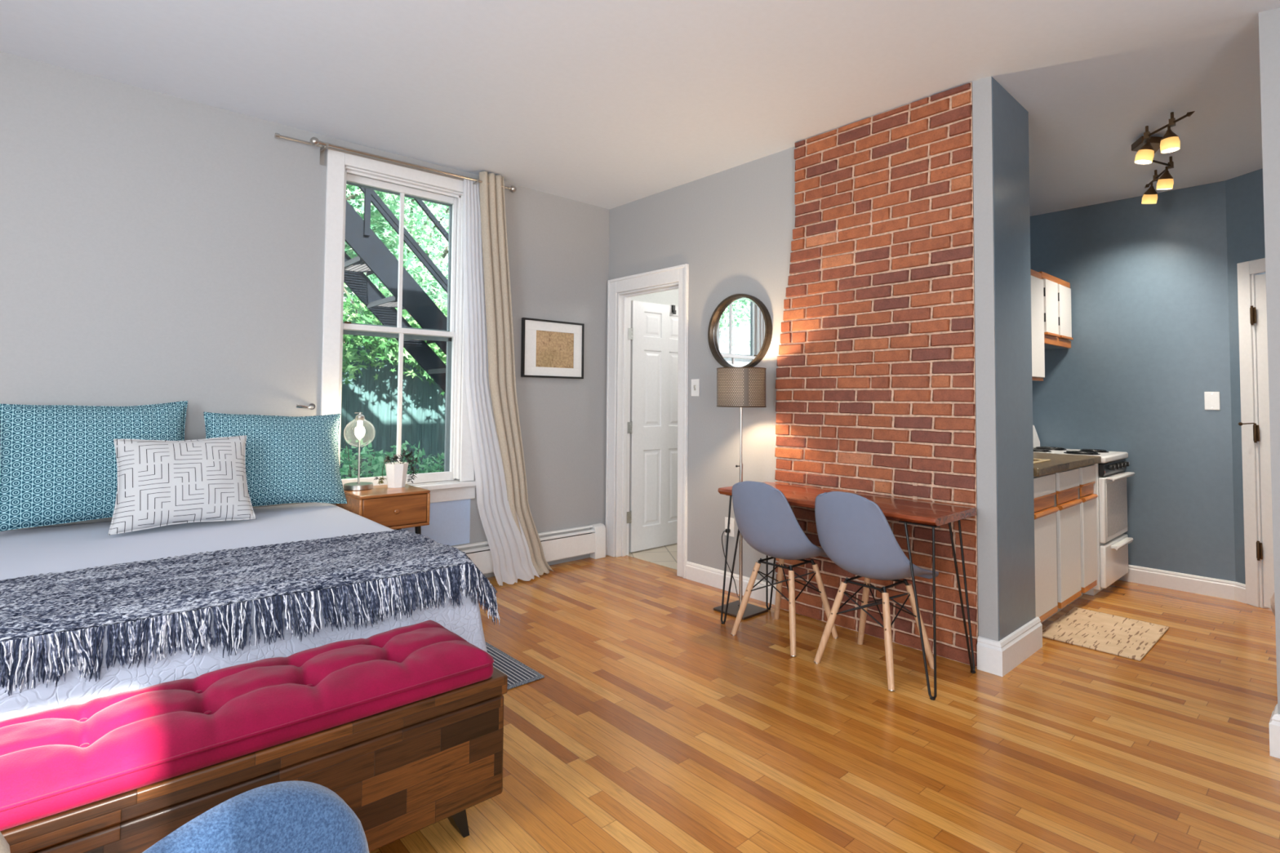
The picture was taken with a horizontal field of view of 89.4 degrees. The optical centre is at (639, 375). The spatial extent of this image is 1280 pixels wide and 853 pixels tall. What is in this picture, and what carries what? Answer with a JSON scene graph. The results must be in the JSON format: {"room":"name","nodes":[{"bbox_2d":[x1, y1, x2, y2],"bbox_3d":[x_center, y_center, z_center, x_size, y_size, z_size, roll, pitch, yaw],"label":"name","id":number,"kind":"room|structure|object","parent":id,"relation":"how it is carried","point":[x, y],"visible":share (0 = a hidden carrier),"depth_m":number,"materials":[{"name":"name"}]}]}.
{"room":"studio apartment","nodes":[
{"label":"studio apartment","id":0,"kind":"room"},
{"bbox_2d":[0,51,609,577],"bbox_3d":[-2.186,-0.087,3.644,5.020,2.907,0.166,2,-3,-42],"label":"wall","id":1,"kind":"structure","parent":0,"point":[156,247],"depth_m":3.43,"materials":[{"name":"grey paint"}]},
{"bbox_2d":[295,403,315,409],"bbox_3d":[-1.912,0.179,3.712,0.051,0.036,0.145,0,-2,11],"label":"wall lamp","id":2,"kind":"object","parent":1,"relation":"attached to","point":[312,406],"visible":1,"depth_m":3.68,"materials":[{"name":"silver metal"}]},
{"bbox_2d":[274,132,516,192],"bbox_3d":[-1.467,-1.299,4.114,1.514,0.134,0.111,2,-3,-42],"label":"curtain rod","id":3,"kind":"object","parent":1,"relation":"attached to","point":[314,141],"visible":0.94,"depth_m":3.96,"materials":[{"name":"silver metal"}]},
{"bbox_2d":[462,178,540,586],"bbox_3d":[-0.939,0.031,4.423,0.513,2.723,0.250,2,-3,-42],"label":"curtain","id":4,"kind":"object","parent":3,"relation":"hanging from","point":[509,549],"visible":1,"depth_m":4.39,"materials":[{"name":"white fabric"}]},
{"bbox_2d":[479,171,553,575],"bbox_3d":[-0.857,0.005,4.520,0.586,2.784,0.102,2,-2,-29],"label":"curtain","id":5,"kind":"object","parent":3,"relation":"hanging from","point":[498,301],"visible":1,"depth_m":4.47,"materials":[{"name":"beige fabric"}]},
{"bbox_2d":[320,148,475,505],"bbox_3d":[-1.538,-0.260,4.181,1.040,2.176,0.235,2,-3,-42],"label":"window","id":6,"kind":"structure","parent":1,"relation":"attached to","point":[457,431],"depth_m":4.22,"materials":[{"name":"white paint"}]},
{"bbox_2d":[451,523,605,574],"bbox_3d":[-1.052,1.276,4.457,2.035,0.258,0.075,2,-3,-42],"label":"baseboard heater","id":7,"kind":"object","parent":1,"relation":"attached to","point":[590,540],"visible":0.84,"depth_m":4.86,"materials":[{"name":"white metal"}]},
{"bbox_2d":[520,317,584,378],"bbox_3d":[-0.653,-0.198,4.889,0.549,0.433,0.031,2,-3,-42],"label":"framed picture","id":8,"kind":"object","parent":1,"relation":"attached to","point":[549,348],"visible":1,"depth_m":4.88,"materials":[{"name":"black plastic"}]},
{"bbox_2d":[535,330,573,368],"bbox_3d":[-0.646,-0.196,4.900,0.352,0.281,0.004,2,-3,-42],"label":"print","id":9,"kind":"object","parent":8,"relation":"attached to","point":[553,348],"depth_m":4.90,"materials":[{"name":"paper"}]},
{"bbox_2d":[0,0,1279,216],"bbox_3d":[0.681,-1.409,2.322,7.420,0.117,5.894,2,-3,-42],"label":"ceiling","id":10,"kind":"structure","parent":0,"point":[609,104],"depth_m":3.05,"materials":[{"name":"paint"}]},
{"bbox_2d":[1131,111,1195,204],"bbox_3d":[2.946,-1.208,3.705,0.220,0.193,1.285,-1,-3,34],"label":"track light","id":11,"kind":"object","parent":10,"relation":"attached to","point":[1145,146],"visible":1,"depth_m":3.45,"materials":[{"name":"brown metal"}]},
{"bbox_2d":[631,288,678,306],"bbox_3d":[0.899,0.060,5.560,1.860,2.800,2.300,2,-3,-42],"label":"wall","id":12,"kind":"structure","parent":0,"point":[670,297],"depth_m":6.04,"materials":[{"name":"white paint"}]},
{"bbox_2d":[608,146,795,583],"bbox_3d":[0.680,-0.041,4.298,0.130,2.907,3.004,2,-3,-42],"label":"wall","id":13,"kind":"structure","parent":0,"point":[733,227],"depth_m":4.36,"materials":[{"name":"grey paint"}]},
{"bbox_2d":[605,263,688,578],"bbox_3d":[0.349,0.334,5.171,0.871,2.215,0.893,2,-3,-42],"label":"door","id":14,"kind":"structure","parent":13,"relation":"in","point":[646,443],"depth_m":5.26,"materials":[{"name":"white paint"}]},
{"bbox_2d":[691,378,699,396],"bbox_3d":[0.383,0.085,4.516,0.016,0.120,0.075,2,-3,-42],"label":"light switch","id":15,"kind":"object","parent":13,"relation":"attached to","point":[695,382],"visible":1,"depth_m":4.51,"materials":[{"name":"white plastic"}]},
{"bbox_2d":[724,516,734,537],"bbox_3d":[0.588,0.995,4.249,0.009,0.120,0.078,2,-3,-42],"label":"wall outlet","id":16,"kind":"object","parent":13,"relation":"attached to","point":[731,528],"visible":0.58,"depth_m":4.24,"materials":[{"name":"white plastic"}]},
{"bbox_2d":[685,561,776,604],"bbox_3d":[0.588,1.351,4.228,0.018,0.118,0.785,2,-3,-42],"label":"baseboard","id":17,"kind":"structure","parent":13,"relation":"attached to","point":[704,575],"depth_m":4.27,"materials":[{"name":"white paint"}]},
{"bbox_2d":[707,293,772,367],"bbox_3d":[0.643,-0.281,4.213,0.051,0.500,0.500,2,-3,-42],"label":"round mirror","id":18,"kind":"object","parent":13,"relation":"attached to","point":[740,331],"visible":0.94,"depth_m":4.22,"materials":[{"name":"brown metal"}]},
{"bbox_2d":[715,299,764,364],"bbox_3d":[0.656,-0.281,4.225,0.010,0.458,0.458,2,-3,-42],"label":"mirror glass","id":19,"kind":"object","parent":18,"relation":"attached to","point":[740,324],"depth_m":4.22,"materials":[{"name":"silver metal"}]},
{"bbox_2d":[369,542,1279,852],"bbox_3d":[0.527,1.365,2.370,7.420,0.052,6.294,2,-3,-42],"label":"floor","id":20,"kind":"structure","parent":0,"point":[650,726],"depth_m":2.42,"materials":[{"name":"brown wood"}]},
{"bbox_2d":[0,831,10,852],"bbox_3d":[-1.043,0.865,0.771,0.484,0.813,0.440,-1,-3,43],"label":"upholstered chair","id":21,"kind":"object","parent":20,"relation":"on","point":[4,846],"visible":1,"depth_m":0.78,"materials":[{"name":"beige fabric"}]},
{"bbox_2d":[0,666,507,852],"bbox_3d":[-1.007,1.070,1.543,1.335,0.458,0.390,2,-3,-42],"label":"storage bench","id":22,"kind":"object","parent":20,"relation":"on","point":[403,771],"visible":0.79,"depth_m":1.59,"materials":[{"name":"brown wood"}]},
{"bbox_2d":[0,620,493,831],"bbox_3d":[-1.016,0.788,1.547,1.303,0.103,0.400,2,-3,-42],"label":"bench cushion","id":23,"kind":"object","parent":22,"relation":"on","point":[57,760],"visible":1,"depth_m":1.46,"materials":[{"name":"fabric"}]},
{"bbox_2d":[142,780,368,852],"bbox_3d":[-0.262,0.864,0.578,0.484,0.813,0.440,0,-2,22],"label":"upholstered chair","id":24,"kind":"object","parent":20,"relation":"on","point":[295,816],"visible":1,"depth_m":0.73,"materials":[{"name":"blue fabric"}]},
{"bbox_2d":[336,484,430,534],"bbox_3d":[-1.488,1.018,3.732,0.395,0.716,0.417,2,-3,-42],"label":"nightstand","id":25,"kind":"object","parent":20,"relation":"on","point":[407,506],"visible":0.66,"depth_m":3.62,"materials":[{"name":"brown wood"}]},
{"bbox_2d":[343,412,375,490],"bbox_3d":[-1.639,0.437,3.773,0.170,0.446,0.170,2,-3,-42],"label":"table lamp","id":26,"kind":"object","parent":25,"relation":"on","point":[359,430],"visible":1,"depth_m":3.76,"materials":[{"name":"silver metal"}]},
{"bbox_2d":[373,447,418,488],"bbox_3d":[-1.457,0.547,3.858,0.276,0.235,0.133,2,-3,-42],"label":"potted plant","id":27,"kind":"object","parent":25,"relation":"on","point":[396,472],"visible":1,"depth_m":3.82,"materials":[{"name":"green plant"}]},
{"bbox_2d":[484,641,544,689],"bbox_3d":[-1.088,1.349,3.058,0.765,0.009,1.130,2,-3,-42],"label":"rug","id":28,"kind":"object","parent":20,"relation":"on","point":[518,673],"visible":0.2,"depth_m":2.96,"materials":[{"name":"grey fabric"}]},
{"bbox_2d":[713,367,768,619],"bbox_3d":[0.584,0.679,3.971,0.421,1.439,0.494,2,-3,-42],"label":"floor lamp","id":29,"kind":"object","parent":20,"relation":"on","point":[736,387],"depth_m":3.77,"materials":[{"name":"beige fabric"}]},
{"bbox_2d":[730,480,838,656],"bbox_3d":[0.770,0.967,3.444,0.503,0.840,0.478,2,-3,-42],"label":"chair","id":30,"kind":"object","parent":20,"relation":"on","point":[765,518],"visible":0.94,"depth_m":3.30,"materials":[{"name":"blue plastic"}]},
{"bbox_2d":[717,481,976,700],"bbox_3d":[1.002,1.003,3.321,0.471,0.751,1.226,2,-3,-42],"label":"desk","id":31,"kind":"object","parent":20,"relation":"on","point":[934,515],"visible":0.58,"depth_m":2.99,"materials":[{"name":"brown wood"}]},
{"bbox_2d":[813,491,938,691],"bbox_3d":[1.115,0.956,3.077,0.503,0.840,0.478,2,-3,-40],"label":"chair","id":32,"kind":"object","parent":20,"relation":"on","point":[854,532],"visible":0.98,"depth_m":2.94,"materials":[{"name":"grey plastic"}]},
{"bbox_2d":[1033,463,1097,623],"bbox_3d":[2.280,0.982,3.963,1.197,0.862,0.631,2,-3,-42],"label":"base cabinet","id":33,"kind":"object","parent":20,"relation":"on","point":[1065,525],"visible":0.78,"depth_m":3.69,"materials":[{"name":"white laminate"}]},
{"bbox_2d":[1033,452,1101,476],"bbox_3d":[2.289,0.526,3.975,1.195,0.042,0.657,2,-3,-42],"label":"countertop","id":34,"kind":"structure","parent":33,"relation":"on","point":[1058,462],"depth_m":3.80,"materials":[{"name":"stone"}]},
{"bbox_2d":[1033,458,1050,463],"bbox_3d":[2.057,0.508,3.758,0.540,0.041,0.430,2,-3,-42],"label":"cutting board","id":35,"kind":"object","parent":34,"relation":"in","point":[1035,460],"visible":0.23,"depth_m":3.74,"materials":[{"name":"beige wood"}]},
{"bbox_2d":[1032,425,1134,595],"bbox_3d":[2.994,0.902,4.550,0.613,1.075,0.689,2,-3,-42],"label":"stove","id":36,"kind":"object","parent":20,"relation":"on","point":[1111,481],"visible":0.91,"depth_m":4.26,"materials":[{"name":"white metal"}]},
{"bbox_2d":[1033,448,1128,463],"bbox_3d":[2.985,0.557,4.577,0.613,0.043,0.652,2,-3,-42],"label":"cooktop","id":37,"kind":"object","parent":36,"relation":"in","point":[1107,457],"depth_m":4.40,"materials":[{"name":"white metal"}]},
{"bbox_2d":[1042,607,1168,661],"bbox_3d":[2.527,1.392,3.522,0.690,0.011,0.450,2,-3,-42],"label":"kitchen mat","id":38,"kind":"object","parent":20,"relation":"on","point":[1119,636],"visible":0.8,"depth_m":3.48,"materials":[{"name":"beige fabric"}]},
{"bbox_2d":[1270,592,1275,616],"bbox_3d":[3.355,1.165,3.185,0.372,0.452,0.356,2,-3,-42],"label":"laundry bag","id":39,"kind":"object","parent":20,"relation":"on","point":[1272,600],"visible":0.41,"depth_m":3.29,"materials":[{"name":"beige fabric"}]},
{"bbox_3d":[-1.853,1.017,2.586,1.535,0.628,1.750,2,-3,-42],"label":"bed","id":40,"kind":"object","parent":20,"relation":"on","visible":0},
{"bbox_2d":[0,502,487,720],"bbox_3d":[-1.746,0.909,2.544,1.673,0.449,1.921,2,-3,-42],"label":"quilt","id":41,"kind":"object","parent":40,"relation":"on","point":[67,548],"visible":0.36,"depth_m":2.33,"materials":[{"name":"grey fabric"}]},
{"bbox_2d":[0,400,187,531],"bbox_3d":[-2.515,0.396,3.001,0.238,0.559,0.749,-2,-3,45],"label":"pillow","id":42,"kind":"object","parent":41,"relation":"on","point":[58,463],"visible":0.74,"depth_m":2.86,"materials":[{"name":"teal fabric"}]},
{"bbox_2d":[107,435,256,535],"bbox_3d":[-2.099,0.487,2.984,0.553,0.398,0.206,2,-3,-43],"label":"pillow","id":43,"kind":"object","parent":41,"relation":"on","point":[161,482],"visible":1,"depth_m":2.92,"materials":[{"name":"white fabric"}]},
{"bbox_2d":[0,528,499,696],"bbox_3d":[-1.393,0.785,2.138,1.740,0.278,0.721,2,-3,-42],"label":"throw blanket","id":44,"kind":"object","parent":41,"relation":"on","point":[41,605],"visible":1,"depth_m":2.00,"materials":[{"name":"blue fabric"}]},
{"bbox_2d":[203,412,346,506],"bbox_3d":[-1.953,0.451,3.458,0.707,0.515,0.247,2,-3,-36],"label":"pillow","id":45,"kind":"object","parent":41,"relation":"on","point":[288,460],"visible":0.74,"depth_m":3.43,"materials":[{"name":"teal fabric"}]},
{"bbox_2d":[774,7,1279,714],"bbox_3d":[2.375,-0.087,2.591,0.515,2.900,4.099,2,-3,-42],"label":"wall","id":46,"kind":"structure","parent":0,"point":[875,383],"depth_m":3.31,"materials":[{"name":"red brick"}]},
{"bbox_2d":[972,76,999,641],"bbox_3d":[1.634,-0.027,3.058,0.008,2.803,0.086,2,-3,-42],"label":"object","id":47,"kind":"structure","parent":46,"relation":"attached to","point":[982,114],"depth_m":3.06,"materials":[{"name":"grey paint"}]},
{"bbox_2d":[977,616,1042,676],"bbox_3d":[1.818,1.306,3.166,0.548,0.148,0.110,2,-3,-42],"label":"baseboard","id":48,"kind":"structure","parent":46,"relation":"attached to","point":[999,658],"depth_m":3.02,"materials":[{"name":"white paint"}]},
{"bbox_2d":[1268,703,1279,758],"bbox_3d":[2.909,1.260,1.656,0.140,0.148,1.853,2,-3,-42],"label":"baseboard","id":49,"kind":"structure","parent":46,"relation":"attached to","point":[1274,722],"depth_m":2.29,"materials":[{"name":"white paint"}]},
{"bbox_2d":[1030,180,1235,582],"bbox_3d":[3.408,0.035,4.700,0.100,2.825,1.325,2,-3,-42],"label":"wall","id":50,"kind":"structure","parent":0,"point":[1148,282],"depth_m":4.46,"materials":[{"name":"blue paint"}]},
{"bbox_2d":[1118,564,1246,604],"bbox_3d":[3.592,1.379,4.314,0.058,0.115,0.687,2,-3,-42],"label":"baseboard","id":51,"kind":"structure","parent":50,"relation":"attached to","point":[1228,589],"depth_m":4.29,"materials":[{"name":"white paint"}]},
{"bbox_2d":[1204,391,1220,409],"bbox_3d":[3.747,0.165,4.232,0.008,0.120,0.076,2,-3,-42],"label":"wall plate","id":52,"kind":"object","parent":50,"relation":"attached to","point":[1211,399],"visible":1,"depth_m":4.23,"materials":[{"name":"white plastic"}]},
{"bbox_2d":[1225,168,1265,584],"bbox_3d":[4.018,-0.016,2.889,0.100,2.805,2.600,1,-2,-7],"label":"wall","id":53,"kind":"structure","parent":0,"point":[1244,193],"depth_m":4.12,"materials":[{"name":"blue paint"}]},
{"bbox_2d":[1236,257,1274,608],"bbox_3d":[3.896,0.341,3.659,0.188,2.145,0.871,1,-2,-13],"label":"door","id":54,"kind":"structure","parent":53,"relation":"in","point":[1251,286],"depth_m":4.00,"materials":[{"name":"white paint"}]},
{"bbox_3d":[2.316,0.020,4.520,1.970,2.825,0.100,2,-3,-42],"label":"wall","id":55,"kind":"structure","parent":0,"visible":0},
{"bbox_2d":[1030,268,1044,381],"bbox_3d":[2.389,-0.338,4.298,0.662,0.735,0.340,2,-3,-42],"label":"upper cabinet","id":56,"kind":"object","parent":55,"relation":"attached to","point":[1037,282],"visible":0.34,"depth_m":4.30,"materials":[{"name":"white wood"}]},
{"bbox_2d":[1038,271,1073,349],"bbox_3d":[2.879,-0.455,4.734,0.634,0.490,0.348,2,-3,-42],"label":"upper cabinet","id":57,"kind":"object","parent":55,"relation":"attached to","point":[1056,291],"visible":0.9,"depth_m":4.59,"materials":[{"name":"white wood"}]},
{"label":"outside","id":58,"kind":"structure","parent":0,"visible":0},
{"bbox_3d":[-8.002,1.594,10.410,26.000,0.050,17.746,2,-3,-42],"label":"ground","id":59,"kind":"structure","parent":58,"visible":0},
{"bbox_2d":[339,437,386,479],"bbox_3d":[-2.598,1.020,5.966,0.898,0.894,0.610,2,-3,-42],"label":"shrub","id":60,"kind":"object","parent":59,"relation":"on","point":[345,470],"visible":0.23,"depth_m":5.96,"materials":[{"name":"green plant"}]},
{"bbox_2d":[339,335,445,479],"bbox_3d":[-1.908,0.506,8.508,7.500,1.980,0.066,2,-3,-42],"label":"fence","id":61,"kind":"object","parent":59,"relation":"on","point":[424,405],"visible":0.02,"depth_m":7.57,"materials":[{"name":"teal wood"}]},
{"bbox_2d":[343,186,448,392],"bbox_3d":[-2.108,-0.902,6.015,3.800,4.890,0.800,2,-3,-42],"label":"staircase","id":62,"kind":"structure","parent":59,"relation":"on","point":[373,256],"depth_m":5.72,"materials":[{"name":"grey metal"}]},
{"bbox_2d":[342,189,448,324],"bbox_3d":[-4.242,-1.819,11.628,5.720,6.932,6.319,1,-2,-21],"label":"tree","id":63,"kind":"object","parent":59,"relation":"on","point":[437,298],"visible":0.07,"depth_m":10.38,"materials":[{"name":"green plant"}]},
{"bbox_2d":[343,184,448,317],"bbox_3d":[-4.619,-1.224,8.662,3.732,5.524,4.703,-1,-2,32],"label":"tree","id":64,"kind":"object","parent":59,"relation":"on","point":[356,200],"visible":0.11,"depth_m":9.18,"materials":[{"name":"green plant"}]},
{"bbox_2d":[342,282,447,395],"bbox_3d":[-2.514,-0.375,7.426,2.618,1.369,1.217,2,-3,-42],"label":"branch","id":65,"kind":"object","parent":64,"relation":"attached to","point":[382,344],"visible":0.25,"depth_m":6.95,"materials":[{"name":"green plant"}]},
{"bbox_2d":[365,440,440,475],"bbox_3d":[-2.392,1.067,6.552,0.911,0.817,0.613,2,-3,-42],"label":"shrub","id":66,"kind":"object","parent":59,"relation":"on","point":[420,454],"visible":0.2,"depth_m":6.59,"materials":[{"name":"green plant"}]},
{"bbox_2d":[422,452,444,472],"bbox_3d":[-2.108,1.147,6.909,0.703,0.730,0.437,2,-3,-42],"label":"shrub","id":67,"kind":"object","parent":59,"relation":"on","point":[439,457],"visible":0.06,"depth_m":6.86,"materials":[{"name":"green plant"}]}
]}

